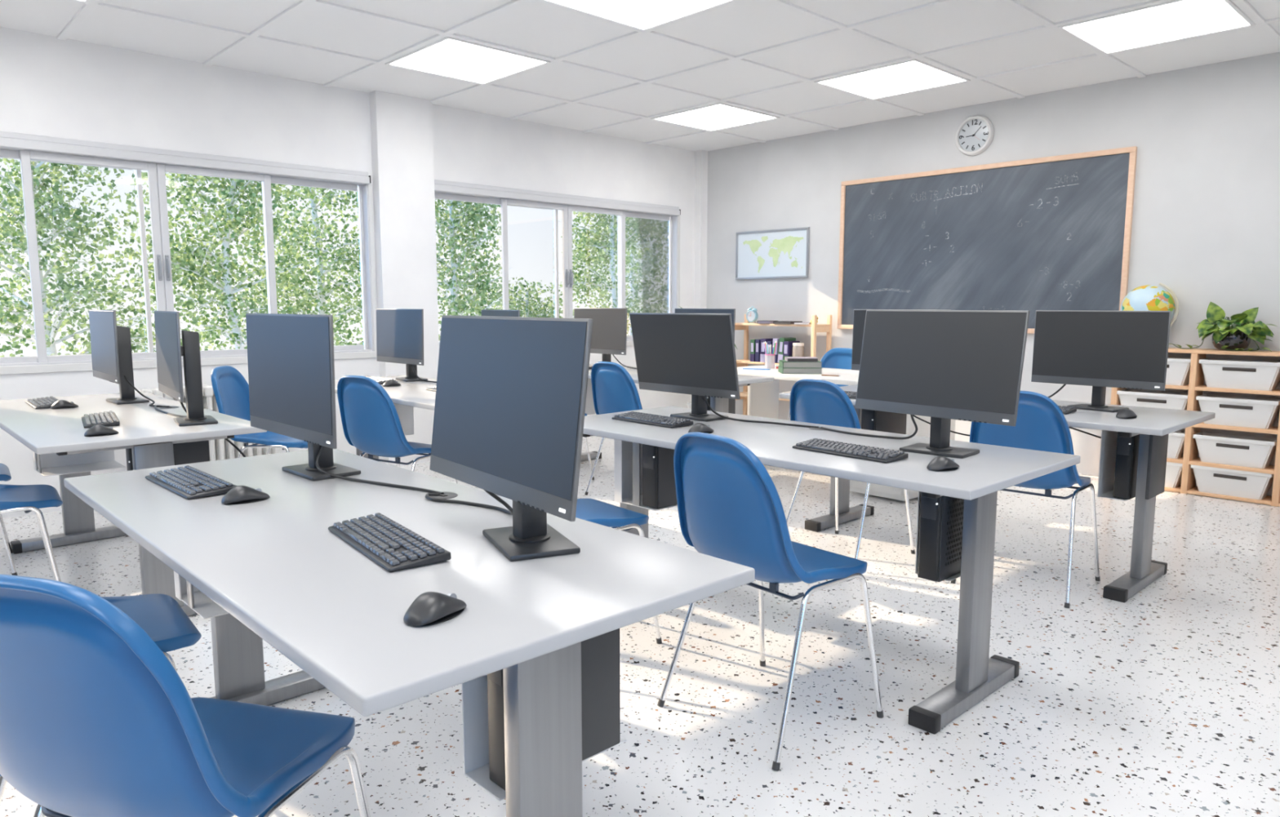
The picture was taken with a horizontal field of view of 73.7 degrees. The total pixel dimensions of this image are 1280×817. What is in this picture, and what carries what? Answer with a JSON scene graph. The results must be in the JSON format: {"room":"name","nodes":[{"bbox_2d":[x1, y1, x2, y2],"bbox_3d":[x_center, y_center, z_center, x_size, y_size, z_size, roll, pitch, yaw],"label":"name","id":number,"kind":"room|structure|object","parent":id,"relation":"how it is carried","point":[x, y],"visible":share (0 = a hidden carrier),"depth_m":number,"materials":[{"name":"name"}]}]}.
{"room":"computer lab","nodes":[
{"label":"computer lab","id":0,"kind":"room"},
{"bbox_2d":[0,26,707,518],"bbox_3d":[-3.083,-0.785,5.220,10.570,2.720,0.195,-7,10,-43],"label":"wall","id":1,"kind":"structure","parent":0,"point":[50,86],"depth_m":6.10,"materials":[{"name":"paint"}]},
{"bbox_2d":[0,130,377,374],"bbox_3d":[-2.987,-0.930,5.335,2.800,1.340,0.135,-7,10,-43],"label":"window","id":2,"kind":"structure","parent":1,"relation":"in","point":[26,148],"depth_m":5.31,"materials":[{"name":"white"}]},
{"bbox_2d":[434,179,680,346],"bbox_3d":[-0.640,-1.199,7.538,2.780,1.340,0.135,-7,10,-43],"label":"window","id":3,"kind":"structure","parent":1,"relation":"in","point":[658,226],"depth_m":7.85,"materials":[{"name":"white"}]},
{"bbox_2d":[0,436,1279,816],"bbox_3d":[-0.179,0.998,2.344,10.570,0.120,9.050,-7,10,-43],"label":"floor","id":4,"kind":"structure","parent":0,"point":[1163,701],"depth_m":2.73,"materials":[{"name":"stone"}]},
{"bbox_2d":[0,462,17,575],"bbox_3d":[-3.135,0.323,3.809,0.526,0.871,0.488,-5,9,-38],"label":"chair","id":5,"kind":"object","parent":4,"relation":"on","point":[5,475],"visible":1,"depth_m":3.81,"materials":[{"name":"blue"}]},
{"bbox_2d":[0,484,62,582],"bbox_3d":[-2.569,0.383,3.318,0.526,0.871,0.488,-5,9,-38],"label":"chair","id":6,"kind":"object","parent":4,"relation":"on","point":[13,498],"visible":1,"depth_m":3.32,"materials":[{"name":"blue plastic"}]},
{"bbox_2d":[0,594,201,804],"bbox_3d":[-1.326,0.548,1.964,0.526,0.871,0.488,-5,9,-38],"label":"chair","id":7,"kind":"object","parent":4,"relation":"on","point":[161,616],"visible":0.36,"depth_m":2.05,"materials":[{"name":"blue plastic"}]},
{"bbox_2d":[0,391,266,616],"bbox_3d":[-2.368,0.383,3.808,0.752,0.744,1.820,-7,10,-43],"label":"office desk","id":8,"kind":"object","parent":4,"relation":"on","point":[56,439],"visible":0.67,"depth_m":3.48,"materials":[{"name":"grey laminate"}]},
{"bbox_2d":[25,395,58,408],"bbox_3d":[-2.821,-0.029,4.047,0.120,0.024,0.362,-6,9,-41],"label":"keyboard","id":9,"kind":"object","parent":8,"relation":"on","point":[46,402],"visible":0.9,"depth_m":4.01,"materials":[{"name":"grey plastic"}]},
{"bbox_2d":[50,400,78,408],"bbox_3d":[-2.653,-0.022,3.932,0.110,0.039,0.071,-7,10,-43],"label":"computer mouse","id":10,"kind":"object","parent":8,"relation":"on","point":[60,404],"visible":1,"depth_m":3.90,"materials":[{"name":"black plastic"}]},
{"bbox_2d":[80,410,119,427],"bbox_3d":[-2.192,0.043,3.463,0.120,0.024,0.362,-5,8,-34],"label":"keyboard","id":11,"kind":"object","parent":8,"relation":"on","point":[105,419],"visible":0.99,"depth_m":3.40,"materials":[{"name":"grey plastic"}]},
{"bbox_2d":[84,424,119,436],"bbox_3d":[-1.970,0.077,3.119,0.110,0.039,0.071,-7,10,-43],"label":"computer mouse","id":12,"kind":"object","parent":8,"relation":"on","point":[97,430],"visible":1,"depth_m":3.09,"materials":[{"name":"black plastic"}]},
{"bbox_2d":[88,309,169,407],"bbox_3d":[-2.473,-0.248,4.097,0.178,0.448,0.679,-7,10,-44],"label":"computer monitor","id":13,"kind":"object","parent":8,"relation":"on","point":[110,343],"visible":0.98,"depth_m":4.12,"materials":[{"name":"grey plastic"}]},
{"bbox_2d":[125,440,209,471],"bbox_3d":[-1.849,0.280,3.357,0.283,0.304,0.064,-7,10,-43],"label":"desktop computer","id":14,"kind":"object","parent":8,"relation":"on","point":[184,453],"visible":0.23,"depth_m":3.37,"materials":[{"name":"grey"}]},
{"bbox_2d":[154,311,217,426],"bbox_3d":[-1.920,-0.185,3.578,0.176,0.448,0.970,-5,8,-33],"label":"computer monitor","id":15,"kind":"object","parent":8,"relation":"on","point":[169,349],"visible":1,"depth_m":3.41,"materials":[{"name":"grey plastic"}]},
{"bbox_2d":[0,573,370,816],"bbox_3d":[-0.751,0.619,1.388,0.488,0.871,0.526,2,7,14],"label":"chair","id":16,"kind":"object","parent":4,"relation":"on","point":[96,720],"visible":1,"depth_m":1.16,"materials":[{"name":"blue plastic"}]},
{"bbox_2d":[134,382,279,461],"bbox_3d":[-2.796,0.200,5.500,0.975,0.698,0.104,-7,10,-43],"label":"radiator","id":17,"kind":"object","parent":4,"relation":"on","point":[207,390],"visible":0.06,"depth_m":5.53,"materials":[{"name":"white metal"}]},
{"bbox_2d":[210,365,307,457],"bbox_3d":[-2.107,0.194,4.861,0.526,0.871,0.488,0,7,0],"label":"chair","id":18,"kind":"object","parent":4,"relation":"on","point":[230,388],"visible":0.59,"depth_m":4.81,"materials":[{"name":"blue plastic"}]},
{"bbox_2d":[337,375,457,484],"bbox_3d":[-1.262,0.245,4.440,0.488,0.871,0.526,4,8,31],"label":"chair","id":19,"kind":"object","parent":4,"relation":"on","point":[371,421],"visible":0.89,"depth_m":4.23,"materials":[{"name":"blue plastic"}]},
{"bbox_2d":[63,448,755,816],"bbox_3d":[-0.688,0.605,1.992,0.752,0.744,1.820,-7,10,-43],"label":"office desk","id":20,"kind":"object","parent":4,"relation":"on","point":[272,570],"visible":0.7,"depth_m":1.51,"materials":[{"name":"grey laminate"}]},
{"bbox_2d":[145,465,236,499],"bbox_3d":[-1.187,0.191,2.248,0.120,0.025,0.362,-7,10,-44],"label":"keyboard","id":21,"kind":"object","parent":20,"relation":"on","point":[189,482],"visible":0.98,"depth_m":2.20,"materials":[{"name":"grey plastic"}]},
{"bbox_2d":[221,485,269,504],"bbox_3d":[-0.961,0.205,2.076,0.110,0.039,0.071,-6,9,-39],"label":"computer mouse","id":22,"kind":"object","parent":20,"relation":"on","point":[238,495],"visible":1,"depth_m":2.05,"materials":[{"name":"black plastic"}]},
{"bbox_2d":[245,313,444,493],"bbox_3d":[-0.825,-0.031,2.314,0.187,0.449,0.770,-7,10,-44],"label":"computer monitor","id":23,"kind":"object","parent":20,"relation":"on","point":[291,357],"visible":1,"depth_m":2.31,"materials":[{"name":"grey plastic"}]},
{"bbox_2d":[328,512,451,572],"bbox_3d":[-0.505,0.259,1.693,0.120,0.025,0.362,-5,9,-36],"label":"keyboard","id":24,"kind":"object","parent":20,"relation":"on","point":[388,544],"visible":1,"depth_m":1.65,"materials":[{"name":"grey plastic"}]},
{"bbox_2d":[403,591,466,626],"bbox_3d":[-0.316,0.299,1.310,0.071,0.039,0.110,4,8,32],"label":"computer mouse","id":25,"kind":"object","parent":20,"relation":"on","point":[429,608],"visible":1,"depth_m":1.28,"materials":[{"name":"grey plastic"}]},
{"bbox_2d":[425,315,593,561],"bbox_3d":[-0.291,0.035,1.768,0.182,0.452,0.817,-5,9,-37],"label":"computer monitor","id":26,"kind":"object","parent":20,"relation":"on","point":[510,398],"visible":1,"depth_m":1.59,"materials":[{"name":"grey plastic"}]},
{"bbox_2d":[487,628,620,790],"bbox_3d":[-0.154,0.501,1.555,0.263,0.304,0.064,-7,10,-43],"label":"desktop computer","id":27,"kind":"object","parent":20,"relation":"on","point":[600,655],"visible":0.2,"depth_m":1.58,"materials":[{"name":"grey"}]},
{"bbox_2d":[334,375,501,496],"bbox_3d":[-1.219,0.251,4.886,0.752,0.744,1.820,-7,10,-43],"label":"office desk","id":28,"kind":"object","parent":4,"relation":"on","point":[408,395],"visible":0.07,"depth_m":4.86,"materials":[{"name":"grey laminate"}]},
{"bbox_2d":[376,308,436,382],"bbox_3d":[-1.343,-0.387,5.248,0.182,0.447,0.807,-7,10,-45],"label":"computer monitor","id":29,"kind":"object","parent":28,"relation":"on","point":[399,331],"visible":0.88,"depth_m":5.27,"materials":[{"name":"grey plastic"}]},
{"bbox_2d":[481,309,519,316],"bbox_3d":[-0.677,-0.304,4.558,0.170,0.446,0.561,-4,8,-29],"label":"computer monitor","id":30,"kind":"object","parent":28,"relation":"on","point":[491,313],"visible":0.11,"depth_m":4.48,"materials":[{"name":"grey"}]},
{"bbox_2d":[584,361,642,495],"bbox_3d":[-0.026,0.127,5.411,0.526,0.871,0.488,-7,10,-44],"label":"chair","id":31,"kind":"object","parent":4,"relation":"on","point":[614,389],"visible":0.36,"depth_m":5.21,"materials":[{"name":"blue plastic"}]},
{"bbox_2d":[575,498,662,644],"bbox_3d":[-0.263,0.414,3.063,0.526,0.871,0.488,-5,9,-38],"label":"chair","id":32,"kind":"object","parent":4,"relation":"on","point":[593,510],"visible":0.28,"depth_m":3.07,"materials":[{"name":"blue"}]},
{"bbox_2d":[580,363,773,461],"bbox_3d":[-0.020,0.114,6.011,0.752,0.744,1.820,-7,10,-43],"label":"office desk","id":33,"kind":"object","parent":4,"relation":"on","point":[717,404],"visible":0.12,"depth_m":5.60,"materials":[{"name":"grey laminate"}]},
{"bbox_2d":[573,307,636,368],"bbox_3d":[-0.178,-0.516,6.295,0.764,0.448,0.192,6,9,40],"label":"computer monitor","id":34,"kind":"object","parent":33,"relation":"on","point":[609,333],"visible":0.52,"depth_m":6.24,"materials":[{"name":"grey plastic"}]},
{"bbox_2d":[674,308,735,342],"bbox_3d":[0.457,-0.432,5.606,0.181,0.447,0.560,-7,10,-43],"label":"computer monitor","id":35,"kind":"object","parent":33,"relation":"on","point":[732,311],"visible":0.09,"depth_m":5.48,"materials":[{"name":"grey"}]},
{"bbox_2d":[706,395,735,413],"bbox_3d":[0.513,0.009,5.574,0.263,0.304,0.064,-7,10,-43],"label":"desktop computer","id":36,"kind":"object","parent":33,"relation":"on","point":[731,410],"visible":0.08,"depth_m":5.61,"materials":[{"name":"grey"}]},
{"bbox_2d":[657,431,883,771],"bbox_3d":[0.379,0.482,2.507,0.526,0.871,0.488,-6,9,-39],"label":"chair","id":37,"kind":"object","parent":4,"relation":"on","point":[730,508],"visible":0.94,"depth_m":2.33,"materials":[{"name":"plastic"}]},
{"bbox_2d":[734,314,831,415],"bbox_3d":[1.267,-0.302,7.866,0.260,1.120,0.980,-7,10,-43],"label":"wooden shelf","id":38,"kind":"object","parent":4,"relation":"on","point":[815,327],"visible":0.35,"depth_m":7.76,"materials":[{"name":"brown wood"}]},
{"bbox_2d":[746,306,758,323],"bbox_3d":[1.045,-0.871,7.945,0.046,0.157,0.115,-7,10,-43],"label":"alarm clock","id":39,"kind":"object","parent":38,"relation":"on","point":[752,316],"visible":1,"depth_m":7.93,"materials":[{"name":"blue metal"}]},
{"bbox_2d":[760,338,773,362],"bbox_3d":[1.191,-0.539,7.903,0.171,0.215,0.060,-7,10,-43],"label":"ring binder","id":40,"kind":"object","parent":38,"relation":"on","point":[762,357],"visible":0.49,"depth_m":7.85,"materials":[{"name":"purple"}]},
{"bbox_2d":[777,337,795,362],"bbox_3d":[1.333,-0.529,7.756,0.176,0.229,0.074,-7,10,-43],"label":"ring binder","id":41,"kind":"object","parent":38,"relation":"on","point":[789,339],"visible":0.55,"depth_m":7.70,"materials":[{"name":"green"}]},
{"bbox_2d":[782,341,799,359],"bbox_3d":[1.369,-0.509,7.716,0.171,0.200,0.060,-7,10,-43],"label":"ring binder","id":42,"kind":"object","parent":38,"relation":"on","point":[788,345],"visible":0.54,"depth_m":7.66,"materials":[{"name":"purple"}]},
{"bbox_2d":[791,342,804,356],"bbox_3d":[1.413,-0.492,7.629,0.104,0.188,0.104,-7,10,-43],"label":"glass jar","id":43,"kind":"object","parent":38,"relation":"on","point":[797,350],"visible":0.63,"depth_m":7.58,"materials":[{"name":"beige"}]},
{"bbox_2d":[787,347,852,420],"bbox_3d":[1.460,-0.031,6.697,0.488,0.871,0.526,7,10,43],"label":"chair","id":44,"kind":"object","parent":4,"relation":"on","point":[837,357],"visible":0.1,"depth_m":6.84,"materials":[{"name":"blue"}]},
{"bbox_2d":[582,406,1080,734],"bbox_3d":[0.497,0.464,3.144,0.752,0.744,1.820,-7,10,-43],"label":"office desk","id":45,"kind":"object","parent":4,"relation":"on","point":[978,478],"visible":0.71,"depth_m":2.60,"materials":[{"name":"grey laminate"}]},
{"bbox_2d":[612,411,693,427],"bbox_3d":[0.046,0.044,3.453,0.120,0.025,0.362,-6,9,-42],"label":"keyboard","id":46,"kind":"object","parent":45,"relation":"on","point":[637,417],"visible":1,"depth_m":3.41,"materials":[{"name":"grey plastic"}]},
{"bbox_2d":[642,444,677,508],"bbox_3d":[0.152,0.247,3.479,0.328,0.268,0.083,-7,10,-43],"label":"desktop computer","id":47,"kind":"object","parent":45,"relation":"on","point":[659,488],"visible":0.48,"depth_m":3.37,"materials":[{"name":"grey"}]},
{"bbox_2d":[688,422,714,433],"bbox_3d":[0.225,0.071,3.167,0.110,0.039,0.071,-5,9,-38],"label":"computer mouse","id":48,"kind":"object","parent":45,"relation":"on","point":[698,427],"visible":0.88,"depth_m":3.14,"materials":[{"name":"black plastic"}]},
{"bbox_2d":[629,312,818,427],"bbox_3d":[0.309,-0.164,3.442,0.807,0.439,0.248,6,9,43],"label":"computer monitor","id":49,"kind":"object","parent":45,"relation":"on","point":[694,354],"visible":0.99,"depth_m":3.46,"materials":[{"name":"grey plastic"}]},
{"bbox_2d":[792,438,908,462],"bbox_3d":[0.666,0.132,2.730,0.120,0.025,0.362,-6,9,-40],"label":"keyboard","id":50,"kind":"object","parent":45,"relation":"on","point":[828,446],"visible":1,"depth_m":2.69,"materials":[{"name":"grey plastic"}]},
{"bbox_2d":[821,309,1029,458],"bbox_3d":[0.895,-0.101,2.853,0.227,0.456,0.867,-6,9,-38],"label":"computer monitor","id":51,"kind":"object","parent":45,"relation":"on","point":[943,366],"visible":0.99,"depth_m":2.66,"materials":[{"name":"grey plastic"}]},
{"bbox_2d":[917,492,964,582],"bbox_3d":[0.983,0.363,2.685,0.303,0.304,0.072,-7,10,-43],"label":"desktop computer","id":52,"kind":"object","parent":45,"relation":"attached to","point":[941,518],"visible":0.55,"depth_m":2.59,"materials":[{"name":"grey"}]},
{"bbox_2d":[945,497,964,565],"bbox_3d":[0.985,0.350,2.636,0.146,0.249,0.002,-7,10,-43],"label":"grille","id":53,"kind":"object","parent":52,"relation":"attached to","point":[954,507],"depth_m":2.62,"materials":[{"name":"black"}]},
{"bbox_2d":[927,456,959,471],"bbox_3d":[0.879,0.156,2.476,0.110,0.039,0.071,-4,8,-31],"label":"computer mouse","id":54,"kind":"object","parent":45,"relation":"on","point":[939,464],"visible":1,"depth_m":2.44,"materials":[{"name":"black plastic"}]},
{"bbox_2d":[737,364,955,501],"bbox_3d":[1.311,0.122,5.957,0.790,0.740,1.630,-7,10,-43],"label":"desk","id":55,"kind":"object","parent":4,"relation":"on","point":[762,397],"visible":0.13,"depth_m":5.76,"materials":[{"name":"white laminate"}]},
{"bbox_2d":[777,365,822,373],"bbox_3d":[1.115,-0.270,5.950,0.270,0.040,0.210,0,7,1],"label":"book","id":56,"kind":"object","parent":55,"relation":"on","point":[784,371],"visible":0.86,"depth_m":5.85,"materials":[{"name":"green paper"}]},
{"bbox_2d":[778,360,822,368],"bbox_3d":[1.116,-0.310,5.947,0.265,0.042,0.205,0,7,2],"label":"book","id":57,"kind":"object","parent":56,"relation":"on","point":[783,363],"visible":0.88,"depth_m":5.85,"materials":[{"name":"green paper"}]},
{"bbox_2d":[784,356,817,361],"bbox_3d":[1.121,-0.342,5.934,0.210,0.024,0.170,0,7,4],"label":"book","id":58,"kind":"object","parent":57,"relation":"on","point":[786,358],"visible":1,"depth_m":5.86,"materials":[{"name":"grey paper"}]},
{"bbox_2d":[786,378,915,559],"bbox_3d":[1.007,0.279,4.170,0.526,0.871,0.488,-5,9,-38],"label":"chair","id":59,"kind":"object","parent":4,"relation":"on","point":[820,402],"visible":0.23,"depth_m":3.98,"materials":[{"name":"blue plastic"}]},
{"bbox_2d":[779,384,1215,602],"bbox_3d":[1.644,0.334,4.213,0.752,0.744,1.820,-7,10,-43],"label":"office desk","id":60,"kind":"object","parent":4,"relation":"on","point":[1153,426],"visible":0.59,"depth_m":3.65,"materials":[{"name":"grey laminate"}]},
{"bbox_2d":[861,408,906,434],"bbox_3d":[1.299,0.117,4.549,0.328,0.268,0.083,-7,10,-43],"label":"desktop computer","id":61,"kind":"object","parent":60,"relation":"on","point":[875,420],"visible":0.32,"depth_m":4.46,"materials":[{"name":"grey"}]},
{"bbox_2d":[851,309,950,370],"bbox_3d":[1.423,-0.306,4.576,0.163,0.447,0.561,-7,10,-43],"label":"computer monitor","id":62,"kind":"object","parent":60,"relation":"on","point":[859,317],"visible":0.03,"depth_m":4.69,"materials":[{"name":"grey"}]},
{"bbox_2d":[1031,310,1171,412],"bbox_3d":[2.007,-0.226,3.929,0.194,0.449,0.805,-5,9,-35],"label":"computer monitor","id":63,"kind":"object","parent":60,"relation":"on","point":[1100,349],"visible":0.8,"depth_m":3.78,"materials":[{"name":"grey plastic"}]},
{"bbox_2d":[1113,431,1139,499],"bbox_3d":[2.225,0.225,3.813,0.403,0.304,0.067,-7,10,-43],"label":"desktop computer","id":64,"kind":"object","parent":60,"relation":"on","point":[1127,448],"visible":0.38,"depth_m":3.68,"materials":[{"name":"grey"}]},
{"bbox_2d":[1115,408,1137,418],"bbox_3d":[2.047,0.019,3.593,0.110,0.039,0.071,-5,8,-33],"label":"computer mouse","id":65,"kind":"object","parent":60,"relation":"on","point":[1123,413],"visible":1,"depth_m":3.56,"materials":[{"name":"black plastic"}]},
{"bbox_2d":[951,391,1100,608],"bbox_3d":[1.692,0.336,3.701,0.488,0.871,0.526,6,9,41],"label":"chair","id":66,"kind":"object","parent":4,"relation":"on","point":[1041,424],"visible":0.56,"depth_m":3.47,"materials":[{"name":"blue plastic"}]},
{"bbox_2d":[1110,347,1279,506],"bbox_3d":[3.758,0.103,5.338,0.211,0.928,1.451,-7,10,-43],"label":"storage unit","id":67,"kind":"object","parent":4,"relation":"on","point":[1197,386],"visible":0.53,"depth_m":5.41,"materials":[{"name":"brown wood"}]},
{"bbox_2d":[1120,282,1178,327],"bbox_3d":[3.368,-0.620,5.668,0.314,0.427,0.315,-2,7,-12],"label":"desk globe","id":68,"kind":"object","parent":67,"relation":"on","point":[1147,297],"visible":0.68,"depth_m":5.55,"materials":[{"name":"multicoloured plastic"}]},
{"bbox_2d":[1116,389,1187,410],"bbox_3d":[3.423,-0.023,5.670,0.188,0.173,0.426,-7,10,-43],"label":"storage bin","id":69,"kind":"object","parent":67,"relation":"on","point":[1134,397],"visible":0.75,"depth_m":5.62,"materials":[{"name":"grey"}]},
{"bbox_2d":[1164,462,1182,488],"bbox_3d":[3.423,0.414,5.724,0.188,0.173,0.426,-7,10,-43],"label":"storage bin","id":70,"kind":"object","parent":67,"relation":"on","point":[1173,470],"visible":0.19,"depth_m":5.56,"materials":[{"name":"grey"}]},
{"bbox_2d":[1166,429,1185,458],"bbox_3d":[3.423,0.221,5.700,0.188,0.173,0.426,-7,10,-43],"label":"storage bin","id":71,"kind":"object","parent":67,"relation":"on","point":[1175,439],"visible":0.17,"depth_m":5.54,"materials":[{"name":"grey"}]},
{"bbox_2d":[1164,384,1188,390],"bbox_3d":[3.429,-0.157,5.660,0.208,0.022,0.415,-7,10,-43],"label":"shelf","id":72,"kind":"object","parent":67,"relation":"attached to","point":[1167,387],"depth_m":5.50,"materials":[{"name":"brown wood"}]},
{"bbox_2d":[1165,356,1191,385],"bbox_3d":[3.423,-0.253,5.642,0.188,0.173,0.426,-7,10,-43],"label":"storage bin","id":73,"kind":"object","parent":67,"relation":"on","point":[1178,369],"visible":0.28,"depth_m":5.50,"materials":[{"name":"white plastic"}]},
{"bbox_2d":[1168,302,1276,351],"bbox_3d":[3.621,-0.513,5.309,0.544,0.304,0.332,2,7,19],"label":"pothos","id":74,"kind":"object","parent":67,"relation":"on","point":[1227,337],"visible":1,"depth_m":5.26,"materials":[{"name":"green plant"}]},
{"bbox_2d":[1186,486,1271,505],"bbox_3d":[3.748,0.550,5.405,0.208,0.018,0.446,-7,10,-43],"label":"shelf","id":75,"kind":"object","parent":67,"relation":"attached to","point":[1190,490],"depth_m":5.34,"materials":[{"name":"brown wood"}]},
{"bbox_2d":[1211,331,1251,351],"bbox_3d":[3.698,-0.423,5.338,0.206,0.118,0.206,-7,10,-43],"label":"bowl","id":76,"kind":"object","parent":67,"relation":"on","point":[1238,340],"depth_m":5.26,"materials":[{"name":"black"}]},
{"bbox_2d":[1188,457,1274,474],"bbox_3d":[3.748,0.359,5.382,0.208,0.022,0.446,-7,10,-43],"label":"shelf","id":77,"kind":"object","parent":67,"relation":"attached to","point":[1269,469],"depth_m":5.32,"materials":[{"name":"brown wood"}]},
{"bbox_2d":[1190,464,1273,499],"bbox_3d":[3.743,0.455,5.388,0.188,0.173,0.426,-7,10,-43],"label":"storage bin","id":78,"kind":"object","parent":67,"relation":"on","point":[1237,483],"visible":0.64,"depth_m":5.32,"materials":[{"name":"grey plastic"}]},
{"bbox_2d":[1192,431,1276,468],"bbox_3d":[3.743,0.263,5.365,0.188,0.173,0.426,-7,10,-43],"label":"storage bin","id":79,"kind":"object","parent":67,"relation":"on","point":[1258,452],"visible":0.91,"depth_m":5.31,"materials":[{"name":"grey plastic"}]},
{"bbox_2d":[1191,422,1278,434],"bbox_3d":[3.748,0.116,5.352,0.208,0.024,0.446,-7,10,-43],"label":"shelf","id":80,"kind":"object","parent":67,"relation":"attached to","point":[1274,429],"depth_m":5.28,"materials":[{"name":"brown wood"}]},
{"bbox_2d":[1195,385,1279,395],"bbox_3d":[3.748,-0.115,5.324,0.208,0.022,0.446,-7,10,-43],"label":"shelf","id":81,"kind":"object","parent":67,"relation":"attached to","point":[1198,388],"depth_m":5.29,"materials":[{"name":"brown wood"}]},
{"bbox_2d":[1195,394,1279,428],"bbox_3d":[3.743,0.018,5.335,0.188,0.173,0.426,-7,10,-43],"label":"storage bin","id":82,"kind":"object","parent":67,"relation":"on","point":[1230,411],"visible":0.99,"depth_m":5.27,"materials":[{"name":"grey plastic"}]},
{"bbox_2d":[1199,358,1279,391],"bbox_3d":[3.743,-0.212,5.307,0.188,0.173,0.426,-7,10,-43],"label":"storage bin","id":83,"kind":"object","parent":67,"relation":"on","point":[1251,375],"visible":1,"depth_m":5.25,"materials":[{"name":"grey plastic"}]},
{"bbox_2d":[0,0,1279,151],"bbox_3d":[-0.179,-1.830,1.998,10.570,0.162,9.050,-7,10,-43],"label":"ceiling","id":84,"kind":"structure","parent":0,"point":[602,77],"depth_m":5.01,"materials":[{"name":"white tile"}]},
{"bbox_2d":[385,36,551,84],"bbox_3d":[-1.075,-2.158,5.314,0.728,0.020,0.748,-7,10,-43],"label":"recessed light","id":85,"kind":"object","parent":84,"relation":"in","point":[450,57],"visible":0.95,"depth_m":5.29,"materials":[{"name":"white plastic"}]},
{"bbox_2d":[541,0,737,31],"bbox_3d":[0.014,-2.018,4.171,0.728,0.020,0.748,-7,10,-43],"label":"recessed light","id":86,"kind":"object","parent":84,"relation":"in","point":[640,15],"visible":1,"depth_m":4.34,"materials":[{"name":"white plastic"}]},
{"bbox_2d":[650,102,780,131],"bbox_3d":[0.609,-2.352,6.893,0.728,0.020,0.748,-7,10,-43],"label":"recessed light","id":87,"kind":"object","parent":84,"relation":"in","point":[720,116],"visible":0.94,"depth_m":6.89,"materials":[{"name":"white plastic"}]},
{"bbox_2d":[813,58,970,100],"bbox_3d":[1.697,-2.212,5.750,0.728,0.020,0.748,-7,10,-43],"label":"recessed light","id":88,"kind":"object","parent":84,"relation":"in","point":[914,75],"visible":0.96,"depth_m":5.74,"materials":[{"name":"white plastic"}]},
{"bbox_2d":[1057,0,1255,54],"bbox_3d":[2.786,-2.072,4.607,0.728,0.020,0.748,-7,10,-43],"label":"recessed light","id":89,"kind":"object","parent":84,"relation":"in","point":[1176,20],"visible":0.98,"depth_m":4.60,"materials":[{"name":"white plastic"}]},
{"bbox_2d":[706,52,1279,475],"bbox_3d":[3.596,-0.843,5.700,0.200,2.720,9.030,-7,10,-43],"label":"wall","id":90,"kind":"structure","parent":0,"point":[1206,228],"depth_m":5.91,"materials":[{"name":"paint"}]},
{"bbox_2d":[735,226,809,279],"bbox_3d":[1.226,-1.442,7.985,0.025,0.452,0.844,-7,10,-43],"label":"world map","id":91,"kind":"object","parent":90,"relation":"attached to","point":[783,253],"visible":1,"depth_m":7.97,"materials":[{"name":"white paper"}]},
{"bbox_2d":[955,115,994,155],"bbox_3d":[2.541,-2.079,6.496,0.039,0.294,0.294,-7,10,-43],"label":"wall clock","id":92,"kind":"object","parent":90,"relation":"attached to","point":[975,135],"visible":1,"depth_m":6.49,"materials":[{"name":"white"}]},
{"bbox_2d":[837,146,1137,333],"bbox_3d":[2.534,-1.228,6.612,0.033,1.262,2.296,-7,10,-43],"label":"blackboard","id":93,"kind":"object","parent":90,"relation":"attached to","point":[1054,233],"visible":0.93,"depth_m":6.45,"materials":[{"name":"stone"}]},
{"label":"outside","id":94,"kind":"structure","parent":0,"visible":0},
{"bbox_3d":[-3.038,2.473,18.205,140.000,0.100,150.000,-7,10,-43],"label":"ground","id":95,"kind":"structure","parent":94,"visible":0},
{"bbox_2d":[0,220,28,351],"bbox_3d":[-8.781,-0.329,9.751,3.393,7.528,3.145,-7,10,-43],"label":"birch tree","id":96,"kind":"object","parent":95,"relation":"on","point":[11,285],"visible":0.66,"depth_m":10.02,"materials":[{"name":"green plant"}]},
{"bbox_2d":[0,158,208,357],"bbox_3d":[-8.524,-0.891,12.621,3.750,7.947,4.366,6,9,42],"label":"birch tree","id":97,"kind":"object","parent":95,"relation":"on","point":[42,221],"visible":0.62,"depth_m":12.38,"materials":[{"name":"green plant"}]},
{"bbox_2d":[102,169,359,352],"bbox_3d":[-6.685,-1.107,14.163,3.863,8.005,3.457,-3,7,-21],"label":"birch tree","id":98,"kind":"object","parent":95,"relation":"on","point":[222,267],"visible":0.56,"depth_m":13.63,"materials":[{"name":"green plant"}]},
{"bbox_2d":[207,177,364,348],"bbox_3d":[-6.123,-1.644,16.663,4.146,8.452,4.024,-7,10,-43],"label":"birch tree","id":99,"kind":"object","parent":95,"relation":"on","point":[322,295],"visible":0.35,"depth_m":16.28,"materials":[{"name":"green plant"}]},
{"bbox_2d":[435,199,540,341],"bbox_3d":[-3.519,-1.457,16.830,3.437,8.046,3.485,-4,8,-29],"label":"birch tree","id":100,"kind":"object","parent":95,"relation":"on","point":[457,306],"visible":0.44,"depth_m":16.15,"materials":[{"name":"green plant"}]},
{"bbox_2d":[462,280,586,318],"bbox_3d":[-2.832,-0.544,20.782,3.404,5.270,3.186,-3,7,-20],"label":"birch tree","id":101,"kind":"object","parent":95,"relation":"on","point":[526,310],"visible":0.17,"depth_m":20.34,"materials":[{"name":"green plant"}]},
{"bbox_2d":[541,211,640,335],"bbox_3d":[-0.428,-1.972,19.959,3.619,8.308,3.307,0,7,-3],"label":"birch tree","id":102,"kind":"object","parent":95,"relation":"on","point":[602,246],"visible":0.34,"depth_m":19.58,"materials":[{"name":"green plant"}]},
{"bbox_2d":[573,213,639,335],"bbox_3d":[-0.155,-2.897,25.409,3.686,8.818,4.229,0,7,1],"label":"birch tree","id":103,"kind":"object","parent":95,"relation":"on","point":[637,263],"visible":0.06,"depth_m":24.85,"materials":[{"name":"green plant"}]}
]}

